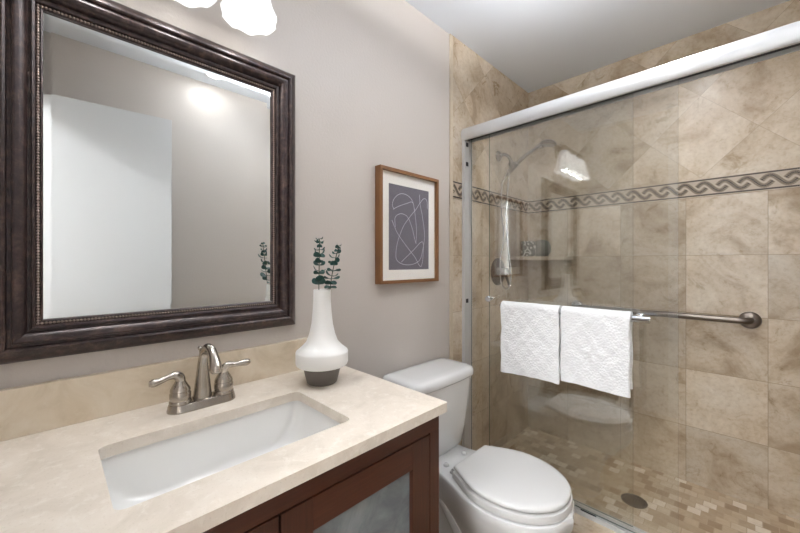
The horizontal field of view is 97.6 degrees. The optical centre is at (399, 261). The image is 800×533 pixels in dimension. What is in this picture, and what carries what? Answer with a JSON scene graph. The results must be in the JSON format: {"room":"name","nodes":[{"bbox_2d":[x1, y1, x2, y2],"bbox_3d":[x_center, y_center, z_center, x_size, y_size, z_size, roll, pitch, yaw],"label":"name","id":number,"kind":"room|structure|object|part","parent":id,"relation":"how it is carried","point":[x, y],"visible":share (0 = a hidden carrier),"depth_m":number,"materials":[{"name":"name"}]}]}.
{"room":"bathroom","nodes":[
{"label":"bathroom","id":0,"kind":"room"},
{"bbox_2d":[0,0,527,450],"bbox_3d":[-0.046,0.005,1.589,0.109,2.390,2.822,0,0,45],"label":"wall","id":1,"kind":"structure","parent":0,"point":[377,82],"depth_m":1.49,"materials":[{"name":"beige paint"}]},
{"bbox_2d":[0,0,294,364],"bbox_3d":[-0.597,-0.212,0.948,0.034,0.852,0.692,0,0,45],"label":"wall mirror","id":2,"kind":"object","parent":1,"relation":"attached to","point":[147,163],"visible":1,"depth_m":0.88,"materials":[{"name":"brown wood"}]},
{"bbox_2d":[43,12,270,318],"bbox_3d":[-0.603,-0.212,0.954,0.522,0.682,0.004,0,0,-45],"label":"mirror glass","id":3,"kind":"object","parent":2,"relation":"attached to","point":[157,157],"depth_m":0.90,"materials":[{"name":"silver mirror"}]},
{"bbox_2d":[0,337,307,441],"bbox_3d":[-0.585,0.318,0.970,0.020,0.104,0.941,0,0,45],"label":"backsplash","id":4,"kind":"structure","parent":1,"relation":"attached to","point":[29,409],"depth_m":0.84,"materials":[{"name":"stone"}]},
{"bbox_2d":[174,0,276,35],"bbox_3d":[-0.554,-0.817,0.893,0.173,0.252,0.487,0,0,45],"label":"vanity light","id":5,"kind":"object","parent":1,"relation":"attached to","point":[251,17],"visible":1,"depth_m":1.04,"materials":[{"name":"white glass"}]},
{"bbox_3d":[-0.548,-0.776,0.887,0.147,0.170,0.147,0,0,-23],"label":"lamp shade","id":6,"kind":"part","parent":5,"relation":"part of","materials":[{"name":"white glass"}]},
{"bbox_3d":[-0.431,-0.776,1.004,0.147,0.170,0.147,0,0,23],"label":"lamp shade","id":7,"kind":"part","parent":5,"relation":"part of","materials":[{"name":"white glass"}]},
{"bbox_2d":[375,164,438,283],"bbox_3d":[0.043,-0.155,1.588,0.034,0.494,0.382,0,0,45],"label":"framed picture","id":8,"kind":"object","parent":1,"relation":"attached to","point":[406,203],"visible":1,"depth_m":1.57,"materials":[{"name":"brown wood"}]},
{"bbox_2d":[389,183,428,269],"bbox_3d":[0.045,-0.152,1.589,0.001,0.372,0.262,0,0,45],"label":"print","id":9,"kind":"object","parent":8,"relation":"attached to","point":[408,203],"depth_m":1.58,"materials":[{"name":"grey paper"}]},
{"bbox_2d":[491,258,509,284],"bbox_3d":[0.632,0.060,2.140,0.076,0.170,0.170,0,0,45],"label":"shower valve","id":10,"kind":"object","parent":1,"relation":"attached to","point":[495,271],"visible":0.98,"depth_m":2.13,"materials":[{"name":"silver metal"}]},
{"bbox_3d":[0.643,0.088,2.129,0.046,0.108,0.052,0,0,45],"label":"lever handle","id":11,"kind":"part","parent":10,"relation":"part of","materials":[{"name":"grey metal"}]},
{"bbox_2d":[496,139,556,289],"bbox_3d":[0.748,-0.259,2.065,0.344,0.860,0.108,0,0,45],"label":"shower head","id":12,"kind":"object","parent":1,"relation":"attached to","point":[548,142],"visible":1,"depth_m":2.13},
{"bbox_3d":[0.647,-0.632,2.135,0.086,0.072,0.020,0,0,45],"label":"shower arm","id":13,"kind":"part","parent":12,"relation":"part of","materials":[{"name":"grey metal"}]},
{"bbox_3d":[0.729,-0.602,2.067,0.231,0.162,0.036,0,0,43],"label":"handle","id":14,"kind":"part","parent":12,"relation":"part of","materials":[{"name":"silver metal"}]},
{"bbox_2d":[405,0,789,92],"bbox_3d":[0.506,-1.230,1.037,1.670,0.080,2.822,0,0,45],"label":"ceiling","id":15,"kind":"structure","parent":0,"point":[536,44],"depth_m":1.78,"materials":[{"name":"white paint"}]},
{"bbox_2d":[501,427,799,532],"bbox_3d":[1.167,1.220,1.698,1.470,0.120,0.732,0,0,45],"label":"floor","id":16,"kind":"structure","parent":0,"point":[598,480],"depth_m":1.74,"materials":[{"name":"tile"}]},
{"bbox_2d":[621,493,647,508],"bbox_3d":[1.136,1.158,1.699,0.110,0.003,0.110,0,0,45],"label":"floor drain","id":17,"kind":"object","parent":16,"relation":"on","point":[635,501],"visible":1,"depth_m":1.69,"materials":[{"name":"brown metal"}]},
{"bbox_2d":[528,0,799,519],"bbox_3d":[1.461,0.005,1.992,1.470,2.390,0.121,0,0,45],"label":"wall","id":18,"kind":"structure","parent":0,"point":[684,197],"depth_m":1.85,"materials":[{"name":"beige tile"}]},
{"bbox_2d":[510,256,572,259],"bbox_3d":[0.910,-0.025,2.258,0.301,0.023,0.281,0,0,45],"label":"corner shelf","id":19,"kind":"object","parent":18,"relation":"attached to","point":[511,257],"visible":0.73,"depth_m":2.26,"materials":[{"name":"beige stone"}]},
{"bbox_2d":[521,241,535,255],"bbox_3d":[0.837,-0.086,2.285,0.092,0.100,0.036,0,0,0],"label":"tin","id":20,"kind":"object","parent":19,"relation":"on","point":[528,248],"visible":0.94,"depth_m":2.27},
{"bbox_2d":[535,240,550,255],"bbox_3d":[0.935,-0.090,2.312,0.118,0.108,0.118,0,0,45],"label":"jar","id":21,"kind":"object","parent":19,"relation":"on","point":[543,247],"visible":0.73,"depth_m":2.27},
{"bbox_2d":[571,300,761,328],"bbox_3d":[1.387,0.280,1.934,0.856,0.082,0.067,0,0,45],"label":"grab bar","id":22,"kind":"object","parent":18,"relation":"attached to","point":[750,320],"visible":0.8,"depth_m":1.76,"materials":[{"name":"silver metal"}]},
{"bbox_3d":[0.141,1.240,0.672,1.670,0.080,1.790,0,0,45],"label":"floor","id":23,"kind":"structure","parent":0,"visible":0},
{"bbox_2d":[203,416,438,532],"bbox_3d":[-0.385,0.798,0.786,0.545,0.804,0.897,0,0,45],"label":"vanity cabinet","id":24,"kind":"object","parent":23,"relation":"on","point":[392,486],"visible":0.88,"depth_m":0.77,"materials":[{"name":"brown wood"}]},
{"bbox_2d":[0,366,446,532],"bbox_3d":[-0.399,0.383,0.784,0.544,0.025,0.941,0,0,45],"label":"countertop","id":25,"kind":"structure","parent":24,"relation":"on","point":[52,481],"depth_m":0.67,"materials":[{"name":"stone"}]},
{"bbox_2d":[149,343,250,414],"bbox_3d":[-0.506,0.287,0.903,0.181,0.166,0.167,0,0,-3],"label":"faucet","id":26,"kind":"object","parent":25,"relation":"on","point":[181,401],"visible":1,"depth_m":0.89,"materials":[{"name":"silver metal"}]},
{"bbox_3d":[-0.564,0.286,0.851,0.023,0.030,0.079,0,0,34],"label":"lever","id":27,"kind":"part","parent":26,"relation":"part of","materials":[{"name":"silver metal"}]},
{"bbox_3d":[-0.513,0.360,0.910,0.058,0.020,0.160,0,0,45],"label":"plate","id":28,"kind":"part","parent":26,"relation":"part of","materials":[{"name":"silver metal"}]},
{"bbox_3d":[-0.481,0.279,0.878,0.143,0.149,0.045,0,0,45],"label":"spout","id":29,"kind":"part","parent":26,"relation":"part of","materials":[{"name":"silver metal"}]},
{"bbox_3d":[-0.453,0.286,0.962,0.080,0.030,0.023,0,0,-35],"label":"lever","id":30,"kind":"part","parent":26,"relation":"part of","materials":[{"name":"silver metal"}]},
{"bbox_2d":[101,401,339,509],"bbox_3d":[-0.358,0.464,0.758,0.295,0.136,0.478,0,0,45],"label":"sink","id":31,"kind":"object","parent":25,"relation":"in","point":[136,476],"visible":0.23,"depth_m":0.83,"materials":[{"name":"white ceramic"}]},
{"bbox_2d":[295,289,347,386],"bbox_3d":[-0.240,0.227,1.081,0.159,0.285,0.159,0,0,45],"label":"vase","id":32,"kind":"object","parent":25,"relation":"on","point":[321,357],"visible":1,"depth_m":1.04,"materials":[{"name":"white ceramic"}]},
{"bbox_2d":[312,237,325,289],"bbox_3d":[-0.246,0.047,1.052,0.054,0.246,0.045,0,0,45],"label":"eucalyptus sprig","id":33,"kind":"object","parent":32,"relation":"in","point":[319,279],"visible":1,"depth_m":1.04,"materials":[{"name":"green plant"}]},
{"bbox_2d":[324,245,340,288],"bbox_3d":[-0.209,0.056,1.085,0.054,0.229,0.058,0,0,-9],"label":"eucalyptus sprig","id":34,"kind":"object","parent":32,"relation":"in","point":[338,250],"visible":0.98,"depth_m":1.09,"materials":[{"name":"green plant"}]},
{"bbox_3d":[-0.076,0.761,0.769,0.005,0.511,0.284,0,0,45],"label":"glass panel","id":35,"kind":"part","parent":24,"relation":"part of","materials":[{"name":"grey glass"}]},
{"bbox_3d":[-0.073,0.477,0.766,0.019,0.064,0.276,0,0,45],"label":"door rail","id":36,"kind":"part","parent":24,"relation":"part of","materials":[{"name":"brown wood"}]},
{"bbox_2d":[383,358,574,532],"bbox_3d":[0.311,0.838,1.372,0.698,0.732,0.418,0,0,45],"label":"toilet","id":37,"kind":"object","parent":23,"relation":"on","point":[488,489],"visible":0.8,"depth_m":1.29,"materials":[{"name":"white ceramic"}]},
{"bbox_3d":[0.141,0.495,1.542,0.217,0.045,0.418,0,0,45],"label":"tank lid","id":38,"kind":"part","parent":37,"relation":"part of","materials":[{"name":"white ceramic"}]},
{"bbox_3d":[0.139,0.669,1.544,0.199,0.301,0.388,0,0,45],"label":"tank","id":39,"kind":"part","parent":37,"relation":"part of","materials":[{"name":"white ceramic"}]},
{"bbox_3d":[0.316,1.010,1.367,0.683,0.380,0.367,0,0,45],"label":"bowl","id":40,"kind":"part","parent":37,"relation":"part of","materials":[{"name":"white ceramic"}]},
{"bbox_3d":[0.414,0.804,1.269,0.383,0.028,0.354,0,0,45],"label":"seat","id":41,"kind":"part","parent":37,"relation":"part of","materials":[{"name":"white plastic"}]},
{"bbox_3d":[0.413,0.778,1.270,0.376,0.023,0.346,0,0,45],"label":"lid","id":42,"kind":"part","parent":37,"relation":"part of","materials":[{"name":"white plastic"}]},
{"bbox_2d":[571,512,616,532],"bbox_3d":[0.845,1.136,1.375,1.470,0.128,0.190,0,0,45],"label":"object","id":43,"kind":"structure","parent":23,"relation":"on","point":[581,524],"depth_m":1.42,"materials":[{"name":"tile"}]},
{"bbox_2d":[461,21,799,532],"bbox_3d":[0.862,0.175,1.392,1.457,1.794,0.122,0,0,45],"label":"shower door frame","id":44,"kind":"structure","parent":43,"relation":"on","point":[783,40],"depth_m":1.46,"materials":[{"name":"silver metal"}]},
{"bbox_3d":[0.455,0.185,1.771,0.030,0.030,0.052,0,0,45],"label":"pull knob","id":45,"kind":"part","parent":44,"relation":"part of","materials":[{"name":"silver metal"}]},
{"bbox_2d":[500,301,561,383],"bbox_3d":[0.592,0.354,1.591,0.273,0.336,0.058,0,0,45],"label":"hand towel","id":46,"kind":"object","parent":44,"relation":"hanging from","point":[530,332],"visible":0.98,"depth_m":1.56,"materials":[{"name":"white fabric"}]},
{"bbox_3d":[0.658,0.182,1.654,0.752,1.735,0.006,0,0,45],"label":"sliding glass panel","id":47,"kind":"part","parent":44,"relation":"part of","materials":[{"name":"grey"}]},
{"bbox_3d":[0.733,0.182,1.534,0.768,1.735,0.006,0,0,45],"label":"sliding glass panel","id":48,"kind":"part","parent":44,"relation":"part of","materials":[{"name":"grey"}]},
{"bbox_2d":[560,306,632,397],"bbox_3d":[0.780,0.345,1.403,0.252,0.319,0.058,0,0,45],"label":"hand towel","id":49,"kind":"object","parent":44,"relation":"hanging from","point":[596,344],"visible":1,"depth_m":1.37,"materials":[{"name":"white fabric"}]},
{"bbox_3d":[0.871,-0.689,1.401,1.456,0.066,0.078,0,0,45],"label":"header rail","id":50,"kind":"part","parent":44,"relation":"part of","materials":[{"name":"silver metal"}]}
]}

